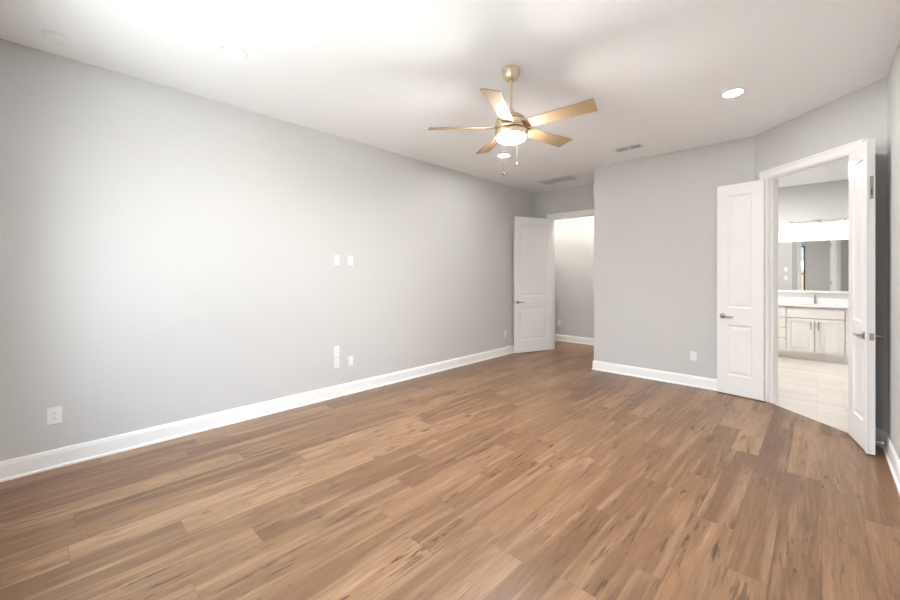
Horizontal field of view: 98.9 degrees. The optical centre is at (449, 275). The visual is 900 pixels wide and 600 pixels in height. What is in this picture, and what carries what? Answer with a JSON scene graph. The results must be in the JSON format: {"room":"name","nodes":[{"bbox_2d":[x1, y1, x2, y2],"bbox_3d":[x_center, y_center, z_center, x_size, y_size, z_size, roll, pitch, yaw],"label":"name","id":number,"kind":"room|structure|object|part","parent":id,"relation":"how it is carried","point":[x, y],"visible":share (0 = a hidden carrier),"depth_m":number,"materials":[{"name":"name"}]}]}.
{"room":"empty bedroom","nodes":[
{"label":"empty bedroom","id":0,"kind":"room"},
{"bbox_2d":[0,39,534,460],"bbox_3d":[-0.748,-0.109,5.182,0.120,3.048,7.135,0,0,44],"label":"wall","id":1,"kind":"structure","parent":0,"point":[167,254],"depth_m":3.49,"materials":[{"name":"grey paint"}]},
{"bbox_2d":[47,406,61,424],"bbox_3d":[-2.913,1.030,2.836,0.008,0.124,0.080,0,0,44],"label":"electrical outlet","id":2,"kind":"object","parent":1,"relation":"attached to","point":[54,415],"visible":1,"depth_m":2.83,"materials":[{"name":"white plastic"}]},
{"bbox_2d":[0,345,513,482],"bbox_3d":[-0.735,1.347,5.089,0.026,0.137,7.020,0,0,44],"label":"baseboard","id":3,"kind":"structure","parent":1,"relation":"attached to","point":[27,465],"depth_m":3.49,"materials":[{"name":"white wood"}]},
{"bbox_2d":[334,346,338,356],"bbox_3d":[-1.322,0.882,4.491,0.008,0.123,0.070,0,0,44],"label":"electrical outlet","id":4,"kind":"object","parent":1,"relation":"attached to","point":[336,348],"visible":1,"depth_m":4.49,"materials":[{"name":"white plastic"}]},
{"bbox_2d":[334,357,338,367],"bbox_3d":[-1.322,1.013,4.491,0.008,0.123,0.070,0,0,44],"label":"electrical outlet","id":5,"kind":"object","parent":1,"relation":"attached to","point":[336,360],"visible":1,"depth_m":4.49,"materials":[{"name":"white plastic"}]},
{"bbox_2d":[334,255,338,264],"bbox_3d":[-1.322,-0.182,4.491,0.008,0.115,0.070,0,0,44],"label":"wall plate","id":6,"kind":"object","parent":1,"relation":"attached to","point":[336,257],"visible":1,"depth_m":4.49,"materials":[{"name":"white plastic"}]},
{"bbox_2d":[348,356,352,365],"bbox_3d":[-1.193,1.024,4.625,0.008,0.115,0.070,0,0,44],"label":"wall plate","id":7,"kind":"object","parent":1,"relation":"attached to","point":[350,358],"visible":1,"depth_m":4.62,"materials":[{"name":"white plastic"}]},
{"bbox_2d":[348,256,352,264],"bbox_3d":[-1.196,-0.182,4.622,0.008,0.115,0.070,0,0,44],"label":"wall plate","id":8,"kind":"object","parent":1,"relation":"attached to","point":[350,258],"visible":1,"depth_m":4.62,"materials":[{"name":"white plastic"}]},
{"bbox_2d":[0,340,899,599],"bbox_3d":[1.626,1.465,4.679,6.800,0.100,10.000,0,0,44],"label":"floor","id":9,"kind":"structure","parent":0,"point":[544,474],"depth_m":2.41,"materials":[{"name":"brown wood"}]},
{"bbox_2d":[778,306,848,363],"bbox_3d":[6.210,0.968,6.555,1.600,0.895,0.637,0,0,44],"label":"bathroom vanity","id":10,"kind":"object","parent":9,"relation":"on","point":[806,333],"visible":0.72,"depth_m":6.37,"materials":[{"name":"white paint"}]},
{"bbox_3d":[5.615,1.169,6.764,0.433,0.193,0.046,0,0,44],"label":"drawer","id":11,"kind":"part","parent":10,"relation":"part of","materials":[{"name":"white paint"}]},
{"bbox_3d":[5.615,0.974,6.764,0.433,0.173,0.046,0,0,44],"label":"drawer","id":12,"kind":"part","parent":10,"relation":"part of","materials":[{"name":"white paint"}]},
{"bbox_3d":[5.615,0.793,6.764,0.433,0.163,0.046,0,0,44],"label":"drawer","id":13,"kind":"part","parent":10,"relation":"part of","materials":[{"name":"white paint"}]},
{"bbox_3d":[5.615,0.618,6.764,0.433,0.165,0.046,0,0,44],"label":"drawer","id":14,"kind":"part","parent":10,"relation":"part of","materials":[{"name":"white paint"}]},
{"bbox_3d":[5.903,0.989,6.487,0.341,0.553,0.046,0,0,44],"label":"door","id":15,"kind":"part","parent":10,"relation":"part of","materials":[{"name":"white paint"}]},
{"bbox_2d":[778,297,848,308],"bbox_3d":[6.214,0.452,6.559,1.630,0.134,0.629,0,0,44],"label":"countertop","id":16,"kind":"structure","parent":10,"relation":"on","point":[843,303],"depth_m":6.64,"materials":[{"name":"white stone"}]},
{"bbox_2d":[796,303,832,304],"bbox_3d":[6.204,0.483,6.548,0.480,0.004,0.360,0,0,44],"label":"sink basin","id":17,"kind":"object","parent":16,"relation":"in","point":[796,303],"depth_m":6.50,"materials":[{"name":"white ceramic"}]},
{"bbox_3d":[6.155,0.989,6.245,0.341,0.553,0.046,0,0,44],"label":"door","id":18,"kind":"part","parent":10,"relation":"part of","materials":[{"name":"white paint"}]},
{"bbox_3d":[6.442,1.169,5.969,0.433,0.193,0.046,0,0,44],"label":"drawer","id":19,"kind":"part","parent":10,"relation":"part of","materials":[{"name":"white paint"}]},
{"bbox_3d":[6.442,0.974,5.969,0.433,0.173,0.046,0,0,44],"label":"drawer","id":20,"kind":"part","parent":10,"relation":"part of","materials":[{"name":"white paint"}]},
{"bbox_3d":[6.442,0.793,5.969,0.433,0.163,0.046,0,0,44],"label":"drawer","id":21,"kind":"part","parent":10,"relation":"part of","materials":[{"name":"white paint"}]},
{"bbox_3d":[6.442,0.618,5.969,0.433,0.165,0.046,0,0,44],"label":"drawer","id":22,"kind":"part","parent":10,"relation":"part of","materials":[{"name":"white paint"}]},
{"bbox_2d":[0,0,899,192],"bbox_3d":[1.626,-1.693,4.679,6.800,0.120,10.000,0,0,44],"label":"ceiling","id":23,"kind":"structure","parent":0,"point":[375,73],"depth_m":2.92,"materials":[{"name":"white paint"}]},
{"bbox_2d":[42,30,68,45],"bbox_3d":[-2.688,-1.614,2.625,0.132,0.038,0.132,0,0,44],"label":"smoke detector","id":24,"kind":"object","parent":23,"relation":"attached to","point":[53,37],"visible":1,"depth_m":2.60,"materials":[{"name":"white plastic"}]},
{"bbox_2d":[219,45,247,59],"bbox_3d":[-1.583,-1.629,2.819,0.184,0.007,0.184,0,0,44],"label":"recessed light","id":25,"kind":"object","parent":23,"relation":"in","point":[232,52],"visible":1,"depth_m":2.81,"materials":[{"name":"white plastic"}]},
{"bbox_2d":[497,153,510,157],"bbox_3d":[0.732,-1.629,5.228,0.184,0.007,0.184,0,0,44],"label":"recessed light","id":26,"kind":"object","parent":23,"relation":"in","point":[504,155],"visible":1,"depth_m":5.21,"materials":[{"name":"white plastic"}]},
{"bbox_2d":[428,65,596,175],"bbox_3d":[0.515,-1.227,3.035,1.263,0.812,1.285,0,0,44],"label":"ceiling fan","id":27,"kind":"object","parent":23,"relation":"hanging from","point":[511,127],"visible":1,"depth_m":2.95,"materials":[{"name":"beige metal"}]},
{"bbox_3d":[0.109,-1.177,3.069,0.580,0.006,0.140,0,14,2],"label":"blade","id":28,"kind":"part","parent":27,"relation":"part of","materials":[{"name":"brown wood"}]},
{"bbox_3d":[0.382,-1.177,3.416,0.140,0.006,0.580,-15,4,-15],"label":"blade","id":29,"kind":"part","parent":27,"relation":"part of","materials":[{"name":"brown wood"}]},
{"bbox_3d":[0.355,-1.177,2.703,0.140,0.006,0.580,15,5,20],"label":"blade","id":30,"kind":"part","parent":27,"relation":"part of","materials":[{"name":"brown wood"}]},
{"bbox_3d":[0.795,-1.177,3.264,0.580,0.006,0.140,0,-14,-34],"label":"blade","id":31,"kind":"part","parent":27,"relation":"part of","materials":[{"name":"brown wood"}]},
{"bbox_3d":[0.779,-1.177,2.823,0.580,0.006,0.140,0,-14,38],"label":"blade","id":32,"kind":"part","parent":27,"relation":"part of","materials":[{"name":"brown wood"}]},
{"bbox_2d":[536,175,578,184],"bbox_3d":[1.836,-1.629,6.557,0.620,0.009,0.350,0,0,44],"label":"ceiling vent","id":33,"kind":"object","parent":23,"relation":"in","point":[567,177],"visible":1,"depth_m":6.56,"materials":[{"name":"grey metal"}]},
{"bbox_2d":[612,143,645,152],"bbox_3d":[2.279,-1.628,4.911,0.356,0.010,0.176,0,0,44],"label":"ceiling vent","id":34,"kind":"object","parent":23,"relation":"in","point":[639,145],"visible":1,"depth_m":4.89,"materials":[{"name":"grey metal"}]},
{"bbox_2d":[720,88,745,97],"bbox_3d":[2.528,-1.629,3.440,0.184,0.007,0.184,0,0,44],"label":"recessed light","id":35,"kind":"object","parent":23,"relation":"in","point":[731,93],"visible":1,"depth_m":3.44,"materials":[{"name":"white plastic"}]},
{"bbox_2d":[535,183,593,218],"bbox_3d":[2.305,-0.109,7.115,1.603,3.048,0.115,0,0,44],"label":"wall","id":36,"kind":"structure","parent":0,"point":[577,198],"depth_m":7.20,"materials":[{"name":"grey paint"}]},
{"bbox_2d":[514,216,551,352],"bbox_3d":[1.565,0.161,7.151,0.871,2.484,0.092,0,0,-25],"label":"door","id":37,"kind":"structure","parent":36,"relation":"in","point":[532,236],"depth_m":7.15,"materials":[{"name":"white wood"}]},
{"bbox_3d":[1.555,-0.285,7.171,0.628,1.331,0.035,0,0,-24],"label":"panel","id":38,"kind":"part","parent":37,"relation":"part of","materials":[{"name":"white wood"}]},
{"bbox_3d":[1.555,0.880,7.171,0.628,0.600,0.035,0,0,-24],"label":"panel","id":39,"kind":"part","parent":37,"relation":"part of","materials":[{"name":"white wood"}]},
{"bbox_2d":[547,209,593,348],"bbox_3d":[2.300,0.117,7.121,1.047,2.597,0.154,0,0,44],"label":"door frame","id":40,"kind":"structure","parent":36,"relation":"attached to","point":[590,212],"depth_m":7.39,"materials":[{"name":"white wood"}]},
{"bbox_2d":[555,216,593,337],"bbox_3d":[2.775,-0.109,8.082,3.740,3.048,0.100,0,0,44],"label":"wall","id":41,"kind":"structure","parent":0,"point":[574,237],"depth_m":8.13,"materials":[{"name":"grey paint"}]},
{"bbox_2d":[555,334,593,344],"bbox_3d":[2.753,1.347,8.016,3.600,0.137,0.026,0,0,44],"label":"baseboard","id":42,"kind":"structure","parent":41,"relation":"attached to","point":[573,339],"depth_m":8.13,"materials":[{"name":"white wood"}]},
{"bbox_2d":[594,136,753,378],"bbox_3d":[2.924,-0.109,5.189,1.960,3.048,0.115,0,0,44],"label":"wall","id":43,"kind":"structure","parent":0,"point":[655,217],"depth_m":5.19,"materials":[{"name":"grey paint"}]},
{"bbox_2d":[592,360,716,390],"bbox_3d":[2.849,1.347,5.163,1.938,0.137,0.026,0,0,44],"label":"baseboard","id":44,"kind":"structure","parent":43,"relation":"attached to","point":[670,377],"depth_m":5.20,"materials":[{"name":"white wood"}]},
{"bbox_2d":[690,351,696,360],"bbox_3d":[3.112,1.026,4.922,0.070,0.115,0.008,0,0,44],"label":"electrical outlet","id":45,"kind":"object","parent":43,"relation":"attached to","point":[693,355],"visible":1,"depth_m":4.92,"materials":[{"name":"white plastic"}]},
{"bbox_2d":[778,179,848,298],"bbox_3d":[6.334,-0.109,6.950,2.960,3.048,0.100,0,0,44],"label":"wall","id":46,"kind":"structure","parent":0,"point":[829,200],"depth_m":6.80,"materials":[{"name":"grey paint"}]},
{"bbox_2d":[778,237,848,293],"bbox_3d":[6.449,-0.175,6.753,1.560,0.950,0.022,0,0,44],"label":"vanity mirror","id":47,"kind":"object","parent":46,"relation":"attached to","point":[804,265],"visible":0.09,"depth_m":6.78,"materials":[{"name":"white mirror"}]},
{"bbox_2d":[778,297,848,304],"bbox_3d":[6.425,0.435,6.778,1.630,0.100,0.020,0,0,44],"label":"backsplash","id":48,"kind":"structure","parent":46,"relation":"attached to","point":[780,299],"depth_m":6.79,"materials":[{"name":"white stone"}]},
{"bbox_2d":[787,217,848,231],"bbox_3d":[6.401,-0.896,6.710,0.802,0.182,0.151,0,0,44],"label":"vanity light","id":49,"kind":"object","parent":46,"relation":"attached to","point":[817,224],"visible":0.97,"depth_m":6.68,"materials":[{"name":"silver metal"}]},
{"bbox_3d":[6.153,-0.865,6.936,0.132,0.120,0.132,0,0,44],"label":"lamp shade","id":50,"kind":"part","parent":49,"relation":"part of","materials":[{"name":"white glass"}]},
{"bbox_3d":[6.394,-0.865,6.703,0.132,0.120,0.132,0,0,44],"label":"lamp shade","id":51,"kind":"part","parent":49,"relation":"part of","materials":[{"name":"white glass"}]},
{"bbox_3d":[6.636,-0.865,6.471,0.132,0.120,0.132,0,0,44],"label":"lamp shade","id":52,"kind":"part","parent":49,"relation":"part of","materials":[{"name":"white glass"}]},
{"bbox_2d":[754,77,886,431],"bbox_3d":[3.627,-0.109,3.829,0.115,3.048,1.442,0,0,-1],"label":"wall","id":53,"kind":"structure","parent":0,"point":[860,114],"depth_m":3.34,"materials":[{"name":"grey paint"}]},
{"bbox_2d":[717,179,764,400],"bbox_3d":[3.383,0.161,4.494,0.107,2.484,0.466,0,0,-36],"label":"door","id":54,"kind":"structure","parent":53,"relation":"in","point":[740,206],"depth_m":4.49,"materials":[{"name":"white wood"}]},
{"bbox_3d":[3.287,0.480,4.582,0.056,0.064,0.150,0,0,-36],"label":"lever handle","id":55,"kind":"part","parent":54,"relation":"part of","materials":[{"name":"silver metal"}]},
{"bbox_3d":[3.398,-0.285,4.511,0.040,1.331,0.240,0,0,-36],"label":"panel","id":56,"kind":"part","parent":54,"relation":"part of","materials":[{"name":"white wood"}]},
{"bbox_3d":[3.398,0.880,4.511,0.040,0.600,0.240,0,0,-36],"label":"panel","id":57,"kind":"part","parent":54,"relation":"part of","materials":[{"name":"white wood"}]},
{"bbox_2d":[759,139,864,401],"bbox_3d":[3.627,0.117,3.866,0.154,2.597,1.083,0,0,-1],"label":"door frame","id":58,"kind":"structure","parent":53,"relation":"attached to","point":[771,176],"depth_m":4.31,"materials":[{"name":"white wood"}]},
{"bbox_2d":[849,138,883,454],"bbox_3d":[3.437,0.161,3.214,0.160,2.484,0.477,0,0,33],"label":"door","id":59,"kind":"structure","parent":53,"relation":"in","point":[862,335],"depth_m":3.15,"materials":[{"name":"white wood"}]},
{"bbox_3d":[3.433,-0.285,3.215,0.040,1.331,0.242,0,0,33],"label":"panel","id":60,"kind":"part","parent":59,"relation":"part of","materials":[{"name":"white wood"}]},
{"bbox_3d":[3.433,0.880,3.215,0.040,0.600,0.242,0,0,33],"label":"panel","id":61,"kind":"part","parent":59,"relation":"part of","materials":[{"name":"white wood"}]},
{"bbox_3d":[3.327,0.480,3.137,0.056,0.064,0.150,0,0,33],"label":"lever handle","id":62,"kind":"part","parent":59,"relation":"part of","materials":[{"name":"silver metal"}]},
{"bbox_3d":[3.310,0.480,3.022,0.025,0.058,0.002,0,0,32],"label":"latch plate","id":63,"kind":"part","parent":59,"relation":"part of","materials":[{"name":"silver metal"}]},
{"bbox_2d":[875,428,885,447],"bbox_3d":[3.568,1.347,3.233,0.026,0.137,0.156,0,0,-1],"label":"baseboard","id":64,"kind":"structure","parent":53,"relation":"attached to","point":[879,434],"depth_m":3.20,"materials":[{"name":"white wood"}]},
{"bbox_2d":[887,40,899,459],"bbox_3d":[1.871,-0.109,1.291,0.115,3.048,5.156,0,0,44],"label":"wall","id":65,"kind":"structure","parent":0,"point":[893,78],"depth_m":2.89,"materials":[{"name":"grey paint"}]},
{"bbox_2d":[883,432,899,494],"bbox_3d":[1.804,1.347,1.323,0.026,0.137,5.108,0,0,44],"label":"baseboard","id":66,"kind":"structure","parent":65,"relation":"attached to","point":[892,458],"depth_m":2.81,"materials":[{"name":"white wood"}]}
]}

